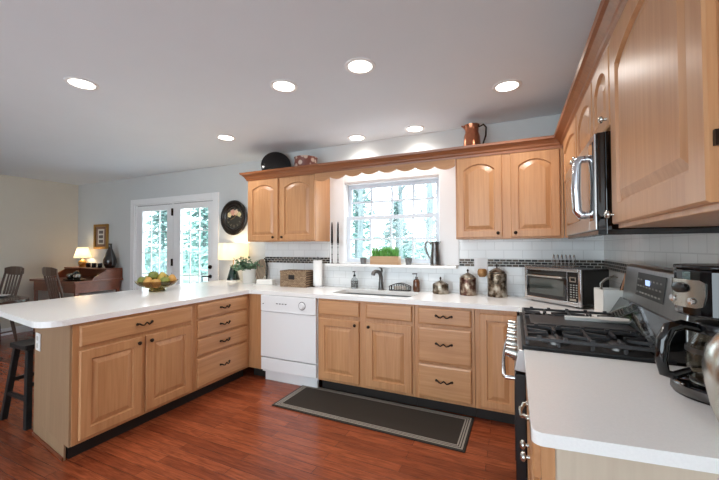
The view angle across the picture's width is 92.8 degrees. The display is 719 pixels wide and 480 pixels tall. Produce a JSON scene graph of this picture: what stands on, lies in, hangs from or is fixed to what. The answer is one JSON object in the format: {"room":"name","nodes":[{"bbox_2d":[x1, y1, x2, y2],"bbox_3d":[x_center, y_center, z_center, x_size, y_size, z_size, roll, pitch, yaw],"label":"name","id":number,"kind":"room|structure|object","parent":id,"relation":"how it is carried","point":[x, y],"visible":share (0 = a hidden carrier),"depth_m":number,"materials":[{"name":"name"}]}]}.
{"room":"kitchen","nodes":[
{"label":"kitchen","id":0,"kind":"room"},
{"bbox_2d":[0,174,78,328],"bbox_3d":[-6.539,0.194,3.370,0.150,2.510,6.700,-1,-1,24],"label":"wall","id":1,"kind":"structure","parent":0,"point":[39,218],"depth_m":5.70,"materials":[{"name":"paint"}]},
{"bbox_2d":[1,325,32,335],"bbox_3d":[-6.491,1.392,3.243,0.015,0.110,6.550,-1,-1,24],"label":"baseboard","id":2,"kind":"structure","parent":1,"relation":"attached to","point":[23,328],"depth_m":5.49,"materials":[{"name":"white paint"}]},
{"bbox_2d":[77,160,264,295],"bbox_3d":[-3.102,0.226,5.408,4.430,2.510,0.150,-1,-1,24],"label":"wall","id":3,"kind":"structure","parent":0,"point":[108,202],"depth_m":5.54,"materials":[{"name":"paint"}]},
{"bbox_2d":[93,224,108,248],"bbox_3d":[-4.488,-0.058,5.943,0.400,0.430,0.030,-1,-1,24],"label":"picture frame","id":4,"kind":"object","parent":3,"relation":"attached to","point":[100,231],"visible":0.98,"depth_m":5.94,"materials":[{"name":"gold metal"}]},
{"bbox_2d":[136,204,171,289],"bbox_3d":[-3.248,0.462,5.434,0.835,2.020,0.045,-1,-1,24],"label":"door","id":5,"kind":"structure","parent":3,"relation":"in","point":[141,211],"depth_m":5.48,"materials":[{"name":"white paint"}]},
{"bbox_2d":[130,192,218,289],"bbox_3d":[-2.842,0.407,5.261,1.950,2.140,0.138,-1,-1,24],"label":"trim","id":6,"kind":"structure","parent":3,"relation":"attached to","point":[214,197],"depth_m":5.24,"materials":[{"name":"white paint"}]},
{"bbox_2d":[171,201,212,284],"bbox_3d":[-2.478,0.451,5.052,0.866,2.020,0.106,-1,-1,24],"label":"door","id":7,"kind":"structure","parent":3,"relation":"in","point":[177,213],"depth_m":5.17,"materials":[{"name":"white paint"}]},
{"bbox_2d":[220,200,247,234],"bbox_3d":[-1.722,-0.304,4.688,0.480,0.480,0.040,-1,-1,24],"label":"decorative tray","id":8,"kind":"object","parent":3,"relation":"attached to","point":[236,218],"visible":1,"depth_m":4.69,"materials":[{"name":"black"}]},
{"bbox_2d":[0,331,515,479],"bbox_3d":[-2.843,1.461,1.671,8.255,0.120,6.700,-1,-1,24],"label":"floor","id":9,"kind":"structure","parent":0,"point":[232,431],"depth_m":2.31,"materials":[{"name":"brown wood"}]},
{"bbox_2d":[0,266,23,341],"bbox_3d":[-5.196,0.933,4.857,0.450,1.092,0.530,-1,-1,19],"label":"dining chair","id":10,"kind":"object","parent":9,"relation":"on","point":[12,270],"visible":0.69,"depth_m":5.04,"materials":[{"name":"brown wood"}]},
{"bbox_2d":[0,295,28,361],"bbox_3d":[-4.691,1.078,3.921,1.280,0.746,1.120,-1,-1,24],"label":"dining table","id":11,"kind":"object","parent":9,"relation":"on","point":[10,299],"visible":0.78,"depth_m":4.06,"materials":[{"name":"brown wood"}]},
{"bbox_2d":[0,338,34,430],"bbox_3d":[-2.575,1.119,2.835,0.407,0.611,0.448,-1,-1,24],"label":"bar stool","id":12,"kind":"object","parent":9,"relation":"on","point":[27,345],"visible":0.44,"depth_m":2.65,"materials":[{"name":"black wood"}]},
{"bbox_2d":[42,267,63,298],"bbox_3d":[-4.309,0.934,5.067,0.450,1.092,0.530,-1,-1,28],"label":"dining chair","id":13,"kind":"object","parent":9,"relation":"on","point":[52,288],"visible":0.43,"depth_m":4.88,"materials":[{"name":"brown wood"}]},
{"bbox_2d":[29,266,122,331],"bbox_3d":[-4.641,0.976,5.611,1.280,1.030,0.695,-1,-1,24],"label":"writing desk","id":14,"kind":"object","parent":9,"relation":"on","point":[96,279],"visible":0.66,"depth_m":5.49,"materials":[{"name":"brown wood"}]},
{"bbox_2d":[73,247,91,266],"bbox_3d":[-4.807,0.297,5.944,0.252,0.340,0.252,-1,-1,24],"label":"table lamp","id":15,"kind":"object","parent":14,"relation":"on","point":[81,252],"visible":0.94,"depth_m":5.88,"materials":[{"name":"white fabric"}]},
{"bbox_2d":[64,266,121,269],"bbox_3d":[-4.534,0.477,5.814,1.200,0.025,0.255,-1,-1,24],"label":"shelf","id":16,"kind":"object","parent":14,"relation":"attached to","point":[66,268],"depth_m":5.75,"materials":[{"name":"brown wood"}]},
{"bbox_2d":[103,244,116,267],"bbox_3d":[-4.096,0.258,5.622,0.192,0.400,0.192,-1,-1,24],"label":"vase","id":17,"kind":"object","parent":14,"relation":"on","point":[109,260],"visible":0.99,"depth_m":5.57,"materials":[{"name":"black ceramic"}]},
{"bbox_2d":[32,303,193,461],"bbox_3d":[-1.905,0.981,2.686,0.708,0.876,0.912,-1,-1,24],"label":"base cabinet","id":18,"kind":"object","parent":9,"relation":"on","point":[95,382],"visible":0.94,"depth_m":2.39,"materials":[{"name":"brown wood"}]},
{"bbox_2d":[35,332,40,350],"bbox_3d":[-2.304,0.730,2.453,0.090,0.124,0.009,-1,-1,33],"label":"outlet","id":19,"kind":"object","parent":18,"relation":"attached to","point":[38,336],"visible":1,"depth_m":2.44,"materials":[{"name":"white paint"}]},
{"bbox_2d":[187,294,248,401],"bbox_3d":[-1.576,0.995,3.412,0.708,0.876,0.676,-1,-1,24],"label":"base cabinet","id":20,"kind":"object","parent":9,"relation":"on","point":[221,326],"visible":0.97,"depth_m":3.22,"materials":[{"name":"brown wood"}]},
{"bbox_2d":[249,294,265,376],"bbox_3d":[-1.260,1.006,3.970,0.823,0.876,0.598,-1,-1,24],"label":"base cabinet","id":21,"kind":"object","parent":9,"relation":"on","point":[255,310],"visible":0.21,"depth_m":3.57,"materials":[{"name":"brown wood"}]},
{"bbox_2d":[261,294,318,387],"bbox_3d":[-0.593,0.997,3.624,0.662,0.874,0.621,-1,-1,24],"label":"dishwasher","id":22,"kind":"object","parent":9,"relation":"on","point":[289,324],"visible":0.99,"depth_m":3.36,"materials":[{"name":"white"}]},
{"bbox_2d":[318,298,417,405],"bbox_3d":[0.148,0.987,3.304,0.936,0.876,0.648,-1,-1,24],"label":"base cabinet","id":23,"kind":"object","parent":9,"relation":"on","point":[365,348],"visible":0.84,"depth_m":3.02,"materials":[{"name":"brown wood"}]},
{"bbox_2d":[272,385,473,452],"bbox_3d":[0.076,1.410,2.816,1.600,0.009,0.500,-1,-1,25],"label":"kitchen rug","id":24,"kind":"object","parent":9,"relation":"on","point":[451,431],"visible":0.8,"depth_m":2.74,"materials":[{"name":"grey fabric"}]},
{"bbox_2d":[415,305,476,416],"bbox_3d":[0.793,0.978,3.010,0.478,0.876,0.651,-1,-1,24],"label":"base cabinet","id":25,"kind":"object","parent":9,"relation":"on","point":[444,336],"visible":0.97,"depth_m":2.75,"materials":[{"name":"brown wood"}]},
{"bbox_2d":[475,309,516,424],"bbox_3d":[1.156,0.974,2.864,0.300,0.876,0.618,-1,-1,24],"label":"base cabinet","id":26,"kind":"object","parent":9,"relation":"on","point":[495,398],"visible":0.79,"depth_m":2.60,"materials":[{"name":"brown wood"}]},
{"bbox_2d":[501,264,711,479],"bbox_3d":[1.121,0.761,1.739,0.732,1.253,0.822,-1,-1,24],"label":"gas range","id":27,"kind":"object","parent":9,"relation":"on","point":[645,301],"visible":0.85,"depth_m":1.52,"materials":[{"name":"black metal"}]},
{"bbox_2d":[565,316,631,323],"bbox_3d":[1.215,0.407,1.746,0.290,0.018,0.104,-1,-1,21],"label":"spoon rest","id":28,"kind":"object","parent":27,"relation":"on","point":[614,320],"visible":0.96,"depth_m":1.75,"materials":[{"name":"white ceramic"}]},
{"bbox_2d":[520,312,676,365],"bbox_3d":[1.111,0.470,1.750,0.520,0.024,0.822,-1,-1,24],"label":"cooktop","id":29,"kind":"object","parent":27,"relation":"in","point":[582,350],"depth_m":1.45,"materials":[{"name":"black metal"}]},
{"bbox_2d":[518,386,718,479],"bbox_3d":[0.857,0.933,1.046,0.666,0.882,0.622,-1,-1,24],"label":"base cabinet","id":30,"kind":"object","parent":9,"relation":"on","point":[544,463],"visible":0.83,"depth_m":0.85,"materials":[{"name":"brown wood"}]},
{"bbox_2d":[524,349,718,473],"bbox_3d":[0.851,0.475,1.012,0.641,0.032,0.715,-1,-1,24],"label":"countertop","id":31,"kind":"structure","parent":30,"relation":"on","point":[614,408],"depth_m":0.91,"materials":[{"name":"white stone"}]},
{"bbox_2d":[669,263,718,405],"bbox_3d":[1.064,0.266,1.005,0.234,0.385,0.233,0,-1,8],"label":"coffee maker","id":32,"kind":"object","parent":31,"relation":"on","point":[695,286],"visible":0.87,"depth_m":0.98,"materials":[{"name":"black"}]},
{"bbox_2d":[654,319,718,380],"bbox_3d":[1.019,0.328,1.012,0.254,0.180,0.163,0,-1,10],"label":"coffee carafe","id":33,"kind":"object","parent":32,"relation":"on","point":[707,327],"visible":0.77,"depth_m":1.02,"materials":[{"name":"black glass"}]},
{"bbox_2d":[702,332,718,421],"bbox_3d":[0.877,0.300,0.738,0.198,0.307,0.198,-1,-1,24],"label":"canister","id":34,"kind":"object","parent":31,"relation":"on","point":[710,358],"visible":1,"depth_m":0.77,"materials":[{"name":"silver metal"}]},
{"bbox_3d":[1.549,0.965,2.522,0.625,0.876,0.918,-1,-1,24],"label":"cabinet","id":35,"kind":"object","parent":9,"relation":"on","visible":0},
{"bbox_2d":[0,279,596,327],"bbox_3d":[-0.404,0.519,2.724,4.341,0.038,2.498,-1,-1,24],"label":"countertop","id":36,"kind":"structure","parent":35,"relation":"on","point":[59,312],"depth_m":2.87,"materials":[{"name":"white stone"}]},
{"bbox_2d":[218,243,248,281],"bbox_3d":[-1.654,0.292,4.493,0.382,0.500,0.382,-1,-1,24],"label":"lamp","id":37,"kind":"object","parent":36,"relation":"on","point":[226,251],"visible":0.85,"depth_m":4.35,"materials":[{"name":"beige fabric"}]},
{"bbox_2d":[230,256,262,282],"bbox_3d":[-1.419,0.357,4.254,0.501,0.358,0.330,-1,-1,24],"label":"potted plant","id":38,"kind":"object","parent":36,"relation":"on","point":[248,269],"visible":0.97,"depth_m":4.23,"materials":[{"name":"green plant"}]},
{"bbox_2d":[254,279,277,285],"bbox_3d":[-1.096,0.493,4.000,0.250,0.073,0.120,0,-1,12],"label":"butter dish","id":39,"kind":"object","parent":36,"relation":"on","point":[259,282],"visible":0.99,"depth_m":3.96,"materials":[{"name":"white ceramic"}]},
{"bbox_2d":[264,258,267,278],"bbox_3d":[-1.186,0.379,4.216,0.158,0.312,0.091,-1,-1,24],"label":"easel","id":40,"kind":"object","parent":36,"relation":"on","point":[266,275],"visible":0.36,"depth_m":4.16,"materials":[{"name":"black metal"}]},
{"bbox_2d":[256,259,265,278],"bbox_3d":[-1.210,0.371,4.198,0.150,0.274,0.066,-1,-1,24],"label":"woven tray","id":41,"kind":"object","parent":40,"relation":"on","point":[260,271],"visible":0.84,"depth_m":4.21,"materials":[{"name":"beige wicker"}]},
{"bbox_2d":[280,269,312,287],"bbox_3d":[-0.712,0.435,3.892,0.346,0.183,0.190,-1,-1,21],"label":"wicker basket","id":42,"kind":"object","parent":36,"relation":"on","point":[288,278],"visible":0.88,"depth_m":3.81,"materials":[{"name":"brown wicker"}]},
{"bbox_2d":[310,257,324,287],"bbox_3d":[-0.466,0.356,3.827,0.164,0.336,0.164,-1,-1,24],"label":"paper towel holder","id":43,"kind":"object","parent":36,"relation":"on","point":[312,286],"visible":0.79,"depth_m":3.76,"materials":[{"name":"silver metal"}]},
{"bbox_2d":[313,260,321,285],"bbox_3d":[-0.466,0.366,3.827,0.102,0.278,0.102,-1,-1,24],"label":"paper towel roll","id":44,"kind":"object","parent":43,"relation":"on","point":[317,264],"visible":1,"depth_m":3.78,"materials":[{"name":"white paper"}]},
{"bbox_2d":[371,267,383,289],"bbox_3d":[0.189,0.396,3.513,0.071,0.239,0.187,-1,-1,35],"label":"faucet","id":45,"kind":"object","parent":36,"relation":"on","point":[374,272],"visible":0.99,"depth_m":3.53,"materials":[{"name":"grey metal"}]},
{"bbox_2d":[343,293,411,296],"bbox_3d":[0.152,0.642,3.313,0.808,0.183,0.374,-1,-1,24],"label":"sink","id":46,"kind":"object","parent":36,"relation":"in","point":[343,293],"visible":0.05,"depth_m":3.49,"materials":[{"name":"metal"}]},
{"bbox_2d":[389,283,410,290],"bbox_3d":[0.409,0.472,3.455,0.218,0.076,0.068,-1,-1,24],"label":"sponge holder","id":47,"kind":"object","parent":36,"relation":"on","point":[391,289],"visible":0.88,"depth_m":3.44,"materials":[{"name":"black metal"}]},
{"bbox_2d":[412,273,419,291],"bbox_3d":[0.563,0.419,3.386,0.072,0.184,0.072,0,-1,-29],"label":"soap dispenser","id":48,"kind":"object","parent":36,"relation":"on","point":[416,282],"visible":1,"depth_m":3.36,"materials":[{"name":"brown glass"}]},
{"bbox_2d":[413,279,419,291],"bbox_3d":[0.564,0.448,3.386,0.072,0.126,0.072,-1,-1,24],"label":"bottle","id":49,"kind":"object","parent":48,"relation":"attached to","point":[416,282],"depth_m":3.36,"materials":[{"name":"brown glass"}]},
{"bbox_2d":[433,277,448,293],"bbox_3d":[0.770,0.428,3.254,0.148,0.158,0.148,-1,-1,24],"label":"canister","id":50,"kind":"object","parent":36,"relation":"on","point":[439,287],"visible":1,"depth_m":3.20,"materials":[{"name":"metal"}]},
{"bbox_2d":[459,269,475,295],"bbox_3d":[0.996,0.385,3.147,0.148,0.238,0.148,-1,-1,24],"label":"canister","id":51,"kind":"object","parent":36,"relation":"on","point":[467,281],"visible":1,"depth_m":3.09,"materials":[{"name":"metal"}]},
{"bbox_2d":[487,264,506,297],"bbox_3d":[1.221,0.357,3.040,0.160,0.288,0.160,-1,-1,24],"label":"canister","id":52,"kind":"object","parent":36,"relation":"on","point":[496,277],"visible":1,"depth_m":2.98,"materials":[{"name":"metal"}]},
{"bbox_2d":[525,266,608,307],"bbox_3d":[1.586,0.353,2.670,0.332,0.278,0.495,0,-1,-20],"label":"toaster oven","id":53,"kind":"object","parent":36,"relation":"on","point":[574,287],"visible":0.94,"depth_m":2.52,"materials":[{"name":"silver metal"}]},
{"bbox_2d":[552,254,575,267],"bbox_3d":[1.603,0.162,2.684,0.150,0.102,0.066,-1,-2,44],"label":"wire rack","id":54,"kind":"object","parent":53,"relation":"on","point":[569,266],"visible":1,"depth_m":2.67,"materials":[{"name":"silver metal"}]},
{"bbox_2d":[594,287,622,314],"bbox_3d":[1.589,0.393,2.137,0.170,0.175,0.150,-1,-1,16],"label":"utensil crock","id":55,"kind":"object","parent":36,"relation":"on","point":[605,299],"visible":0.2,"depth_m":2.09,"materials":[{"name":"white ceramic"}]},
{"bbox_2d":[600,275,617,289],"bbox_3d":[1.592,0.347,2.186,0.098,0.244,0.023,-1,-1,24],"label":"serving tongs","id":56,"kind":"object","parent":55,"relation":"in","point":[613,276],"visible":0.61,"depth_m":2.19,"materials":[{"name":"silver metal"}]},
{"bbox_3d":[-2.075,0.469,3.511,0.393,0.111,0.393,-1,-1,24],"label":"fruit bowl","id":57,"kind":"object","parent":36,"relation":"on","visible":0},
{"bbox_2d":[137,277,145,285],"bbox_3d":[-2.181,0.409,3.444,0.096,0.100,0.096,0,-1,-16],"label":"apple","id":58,"kind":"object","parent":57,"relation":"in","point":[140,280],"visible":0.76,"depth_m":3.41,"materials":[{"name":"green food"}]},
{"bbox_2d":[143,277,151,286],"bbox_3d":[-2.108,0.410,3.416,0.094,0.115,0.094,0,-1,-22],"label":"pear","id":59,"kind":"object","parent":57,"relation":"in","point":[147,282],"visible":0.91,"depth_m":3.39,"materials":[{"name":"yellow food"}]},
{"bbox_2d":[151,278,160,287],"bbox_3d":[-2.031,0.427,3.420,0.096,0.100,0.096,1,-2,-43],"label":"peach","id":60,"kind":"object","parent":57,"relation":"in","point":[155,283],"visible":1,"depth_m":3.39,"materials":[{"name":"orange food"}]},
{"bbox_2d":[160,276,169,285],"bbox_3d":[-1.972,0.413,3.471,0.096,0.100,0.096,-1,-1,35],"label":"apple","id":61,"kind":"object","parent":57,"relation":"in","point":[165,281],"visible":0.98,"depth_m":3.44,"materials":[{"name":"green food"}]},
{"bbox_2d":[168,274,176,283],"bbox_3d":[-1.947,0.398,3.555,0.094,0.115,0.094,1,-1,-32],"label":"pear","id":62,"kind":"object","parent":57,"relation":"in","point":[173,279],"visible":0.84,"depth_m":3.53,"materials":[{"name":"yellow food"}]},
{"bbox_3d":[-2.080,0.427,3.531,0.096,0.100,0.096,1,-2,-43],"label":"apple","id":63,"kind":"object","parent":57,"relation":"in","visible":0},
{"bbox_2d":[148,271,158,279],"bbox_3d":[-2.109,0.360,3.504,0.096,0.100,0.096,1,-1,-32],"label":"apple","id":64,"kind":"object","parent":63,"relation":"on","point":[154,274],"visible":0.71,"depth_m":3.47,"materials":[{"name":"green food"}]},
{"bbox_2d":[0,0,600,184],"bbox_3d":[-2.853,-1.169,1.726,8.255,0.120,6.700,-1,-1,24],"label":"ceiling","id":65,"kind":"structure","parent":0,"point":[172,77],"depth_m":2.29,"materials":[{"name":"paint"}]},
{"bbox_2d":[63,77,98,89],"bbox_3d":[-1.946,-1.094,2.400,0.196,0.008,0.196,-1,-1,24],"label":"recessed light","id":66,"kind":"object","parent":65,"relation":"in","point":[81,83],"visible":1,"depth_m":2.40,"materials":[{"name":"white paint"}]},
{"bbox_2d":[216,134,235,140],"bbox_3d":[-1.399,-1.070,3.588,0.196,0.008,0.196,-1,-1,24],"label":"recessed light","id":67,"kind":"object","parent":65,"relation":"in","point":[222,136],"visible":1,"depth_m":3.58,"materials":[{"name":"white paint"}]},
{"bbox_2d":[270,79,297,92],"bbox_3d":[-0.540,-1.097,2.448,0.196,0.008,0.196,-1,-1,24],"label":"recessed light","id":68,"kind":"object","parent":65,"relation":"in","point":[280,85],"visible":1,"depth_m":2.44,"materials":[{"name":"white paint"}]},
{"bbox_2d":[347,135,365,140],"bbox_3d":[-0.031,-1.075,3.608,0.196,0.008,0.196,-1,-1,24],"label":"recessed light","id":69,"kind":"object","parent":65,"relation":"in","point":[351,137],"visible":1,"depth_m":3.60,"materials":[{"name":"white paint"}]},
{"bbox_2d":[345,58,374,73],"bbox_3d":[0.004,-1.105,2.182,0.196,0.008,0.196,-1,-1,24],"label":"recessed light","id":70,"kind":"object","parent":65,"relation":"in","point":[355,65],"visible":1,"depth_m":2.17,"materials":[{"name":"white paint"}]},
{"bbox_2d":[405,125,424,132],"bbox_3d":[0.539,-1.082,3.339,0.196,0.008,0.196,-1,-1,24],"label":"recessed light","id":71,"kind":"object","parent":65,"relation":"in","point":[413,128],"visible":1,"depth_m":3.33,"materials":[{"name":"white paint"}]},
{"bbox_2d":[492,79,521,92],"bbox_3d":[1.060,-1.103,2.460,0.196,0.008,0.196,-1,-1,24],"label":"recessed light","id":72,"kind":"object","parent":65,"relation":"in","point":[504,86],"visible":1,"depth_m":2.45,"materials":[{"name":"white paint"}]},
{"bbox_2d":[276,114,564,315],"bbox_3d":[0.559,0.176,3.668,3.675,2.510,0.300,-1,-1,24],"label":"wall","id":73,"kind":"structure","parent":0,"point":[546,125],"depth_m":3.45,"materials":[{"name":"paint"}]},
{"bbox_2d":[248,174,329,241],"bbox_3d":[-0.832,-0.342,3.932,0.922,0.720,0.365,-1,-1,24],"label":"upper cabinet","id":74,"kind":"object","parent":73,"relation":"attached to","point":[294,208],"visible":0.98,"depth_m":3.77,"materials":[{"name":"brown wood"}]},
{"bbox_2d":[261,152,290,169],"bbox_3d":[-0.981,-0.871,4.032,0.344,0.341,0.126,0,-1,-12],"label":"platter","id":75,"kind":"object","parent":74,"relation":"on","point":[273,160],"visible":0.59,"depth_m":4.00,"materials":[{"name":"black ceramic"}]},
{"bbox_2d":[294,155,317,165],"bbox_3d":[-0.603,-0.813,3.852,0.264,0.215,0.264,-1,-1,24],"label":"patterned bowl","id":76,"kind":"object","parent":74,"relation":"on","point":[300,160],"visible":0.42,"depth_m":3.74,"materials":[{"name":"red ceramic"}]},
{"bbox_2d":[315,159,454,180],"bbox_3d":[0.186,-0.664,3.320,1.440,0.085,0.018,-1,-1,24],"label":"window valance","id":77,"kind":"object","parent":74,"relation":"attached to","point":[450,163],"visible":1,"depth_m":3.26,"materials":[{"name":"brown wood"}]},
{"bbox_2d":[325,167,458,268],"bbox_3d":[0.318,-0.220,3.634,1.435,1.008,0.255,-1,-1,24],"label":"window","id":78,"kind":"structure","parent":73,"relation":"in","point":[341,190],"depth_m":3.61,"materials":[{"name":"white paint"}]},
{"bbox_2d":[370,246,400,264],"bbox_3d":[0.267,0.155,3.568,0.356,0.199,0.156,-1,-1,24],"label":"grass planter","id":79,"kind":"object","parent":78,"relation":"on","point":[388,256],"visible":1,"depth_m":3.53,"materials":[{"name":"brown wood"}]},
{"bbox_2d":[424,241,440,265],"bbox_3d":[0.719,0.126,3.364,0.167,0.244,0.104,-1,-1,24],"label":"pitcher","id":80,"kind":"object","parent":78,"relation":"on","point":[434,258],"visible":0.98,"depth_m":3.32,"materials":[{"name":"silver metal"}]},
{"bbox_2d":[265,238,603,295],"bbox_3d":[0.427,0.257,3.557,3.525,0.516,0.008,-1,-1,24],"label":"backsplash","id":81,"kind":"structure","parent":73,"relation":"attached to","point":[534,249],"depth_m":3.32,"materials":[{"name":"tile"}]},
{"bbox_2d":[265,257,603,267],"bbox_3d":[0.427,0.224,3.557,3.525,0.070,0.009,-1,-1,24],"label":"trim","id":82,"kind":"structure","parent":73,"relation":"attached to","point":[462,262],"depth_m":3.12,"materials":[{"name":"tile"}]},
{"bbox_2d":[474,258,487,273],"bbox_3d":[1.143,0.244,3.224,0.120,0.150,0.006,-1,-1,24],"label":"wall outlet","id":83,"kind":"object","parent":73,"relation":"attached to","point":[479,263],"visible":0.88,"depth_m":3.22,"materials":[{"name":"white paint"}]},
{"bbox_2d":[477,269,486,276],"bbox_3d":[1.137,0.306,3.174,0.086,0.075,0.087,-1,-1,24],"label":"wax warmer","id":84,"kind":"object","parent":83,"relation":"attached to","point":[481,272],"visible":0.99,"depth_m":3.14,"materials":[{"name":"brown"}]},
{"bbox_2d":[455,148,563,239],"bbox_3d":[1.280,-0.369,2.976,0.823,0.720,0.365,-1,-1,24],"label":"upper cabinet","id":85,"kind":"object","parent":73,"relation":"attached to","point":[519,195],"visible":1,"depth_m":2.83,"materials":[{"name":"brown wood"}]},
{"bbox_2d":[461,123,486,145],"bbox_3d":[1.022,-0.883,3.078,0.172,0.310,0.172,0,-1,-21],"label":"copper pitcher","id":86,"kind":"object","parent":85,"relation":"on","point":[472,136],"visible":0.66,"depth_m":3.03,"materials":[{"name":"brown metal"}]},
{"bbox_3d":[0.843,0.097,0.027,0.150,2.510,6.700,-1,-1,24],"label":"wall","id":87,"kind":"structure","parent":0,"visible":0},
{"bbox_2d":[563,46,610,237],"bbox_3d":[1.403,-0.392,1.925,0.365,0.720,1.503,-1,-1,24],"label":"upper cabinet","id":88,"kind":"object","parent":87,"relation":"attached to","point":[592,117],"visible":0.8,"depth_m":1.63,"materials":[{"name":"brown wood"}]},
{"bbox_2d":[239,0,627,180],"bbox_3d":[-0.322,-0.770,2.405,3.260,0.090,2.738,-1,-1,24],"label":"crown molding","id":89,"kind":"structure","parent":88,"relation":"attached to","point":[609,12],"depth_m":2.76,"materials":[{"name":"brown wood"}]},
{"bbox_2d":[566,131,718,238],"bbox_3d":[1.254,-0.218,1.679,0.434,0.408,0.848,-1,-1,24],"label":"microwave","id":90,"kind":"object","parent":88,"relation":"attached to","point":[589,178],"visible":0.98,"depth_m":1.39,"materials":[{"name":"black"}]},
{"bbox_2d":[604,260,628,273],"bbox_3d":[1.368,0.174,1.375,0.009,0.070,3.192,-1,-1,24],"label":"trim","id":91,"kind":"structure","parent":87,"relation":"attached to","point":[613,266],"depth_m":2.49,"materials":[{"name":"tile"}]},
{"bbox_2d":[604,233,718,287],"bbox_3d":[1.368,0.197,1.374,0.008,0.536,3.192,-1,-1,24],"label":"backsplash","id":92,"kind":"structure","parent":87,"relation":"attached to","point":[666,252],"depth_m":1.72,"materials":[{"name":"tile"}]},
{"bbox_2d":[604,0,718,227],"bbox_3d":[0.906,-0.414,0.829,0.365,0.720,0.900,-1,-1,24],"label":"upper cabinet","id":93,"kind":"object","parent":87,"relation":"attached to","point":[664,54],"visible":1,"depth_m":0.84,"materials":[{"name":"brown wood"}]},
{"label":"outside","id":94,"kind":"structure","parent":0,"visible":0},
{"bbox_3d":[-2.710,1.623,7.432,14.000,0.120,3.870,-1,-1,24],"label":"deck","id":95,"kind":"object","parent":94,"visible":0},
{"bbox_2d":[144,263,166,288],"bbox_3d":[-4.962,1.081,8.228,0.508,1.013,0.594,0,-1,-6],"label":"patio chair","id":96,"kind":"object","parent":95,"relation":"on","point":[157,263],"visible":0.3,"depth_m":8.49,"materials":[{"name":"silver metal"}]},
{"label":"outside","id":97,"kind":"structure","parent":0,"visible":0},
{"bbox_2d":[144,256,421,287],"bbox_3d":[12.342,2.572,33.364,60.000,0.100,55.800,-1,-1,24],"label":"lawn","id":98,"kind":"structure","parent":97,"point":[185,279],"depth_m":20.76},
{"bbox_2d":[145,247,156,271],"bbox_3d":[-12.823,1.319,19.997,2.693,2.013,2.065,-1,-1,24],"label":"shrub","id":99,"kind":"object","parent":98,"relation":"on","point":[147,256],"visible":0.1,"depth_m":19.48,"materials":[{"name":"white plant"}]},
{"bbox_2d":[145,210,183,253],"bbox_3d":[-15.363,-1.061,26.721,4.226,7.076,4.299,1,-2,-39],"label":"conifer tree","id":100,"kind":"object","parent":98,"relation":"on","point":[155,217],"visible":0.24,"depth_m":26.30,"materials":[{"name":"green plant"}]},
{"bbox_2d":[145,210,187,253],"bbox_3d":[-16.954,-1.716,30.650,4.204,8.565,4.188,0,-1,-11],"label":"conifer tree","id":101,"kind":"object","parent":98,"relation":"on","point":[183,210],"visible":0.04,"depth_m":30.39,"materials":[{"name":"green plant"}]},
{"bbox_2d":[152,248,184,271],"bbox_3d":[-10.359,1.341,18.982,2.739,1.909,2.032,-1,-1,24],"label":"shrub","id":102,"kind":"object","parent":98,"relation":"on","point":[163,256],"visible":0.28,"depth_m":18.31,"materials":[{"name":"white plant"}]},
{"bbox_2d":[182,246,207,281],"bbox_3d":[-8.062,1.268,17.464,2.774,1.973,1.983,-1,-1,24],"label":"shrub","id":103,"kind":"object","parent":98,"relation":"on","point":[203,250],"visible":0.52,"depth_m":16.78,"materials":[{"name":"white plant"}]},
{"bbox_2d":[183,207,207,273],"bbox_3d":[-10.754,-1.642,23.921,4.330,8.087,4.095,-1,-1,24],"label":"conifer tree","id":104,"kind":"object","parent":98,"relation":"on","point":[204,214],"visible":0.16,"depth_m":23.60,"materials":[{"name":"green plant"}]},
{"bbox_2d":[189,209,207,248],"bbox_3d":[-11.926,-1.279,27.977,4.248,7.542,4.498,-1,-1,24],"label":"conifer tree","id":105,"kind":"object","parent":98,"relation":"on","point":[194,237],"visible":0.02,"depth_m":27.17,"materials":[{"name":"green plant"}]},
{"bbox_2d":[351,189,382,257],"bbox_3d":[-0.163,-1.111,16.479,3.053,6.634,3.382,1,-2,-38],"label":"conifer tree","id":106,"kind":"object","parent":98,"relation":"on","point":[355,223],"visible":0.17,"depth_m":16.33,"materials":[{"name":"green plant"}]},
{"bbox_2d":[353,188,399,257],"bbox_3d":[0.210,-2.107,15.195,2.911,8.578,3.161,-1,-1,24],"label":"bare tree","id":107,"kind":"object","parent":98,"relation":"on","point":[360,210],"visible":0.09,"depth_m":14.65,"materials":[{"name":"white plant"}]},
{"bbox_2d":[377,185,412,258],"bbox_3d":[1.897,-2.668,16.442,2.610,9.740,2.493,1,-2,-38],"label":"bare tree","id":108,"kind":"object","parent":98,"relation":"on","point":[400,225],"visible":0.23,"depth_m":16.50,"materials":[{"name":"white plant"}]},
{"bbox_2d":[377,202,423,258],"bbox_3d":[2.119,0.032,18.702,3.271,4.428,3.902,-1,-1,24],"label":"conifer tree","id":109,"kind":"object","parent":98,"relation":"on","point":[386,234],"visible":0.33,"depth_m":18.53,"materials":[{"name":"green plant"}]},
{"bbox_2d":[403,240,424,258],"bbox_3d":[3.370,1.091,20.867,3.062,2.394,2.278,-1,-1,24],"label":"shrub","id":110,"kind":"object","parent":98,"relation":"on","point":[417,242],"visible":0.2,"depth_m":20.28,"materials":[{"name":"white plant"}]},
{"bbox_2d":[409,184,436,258],"bbox_3d":[2.417,-2.698,12.338,2.914,9.622,2.562,0,-1,-23],"label":"bare tree","id":111,"kind":"object","parent":98,"relation":"on","point":[429,223],"visible":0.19,"depth_m":12.58,"materials":[{"name":"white plant"}]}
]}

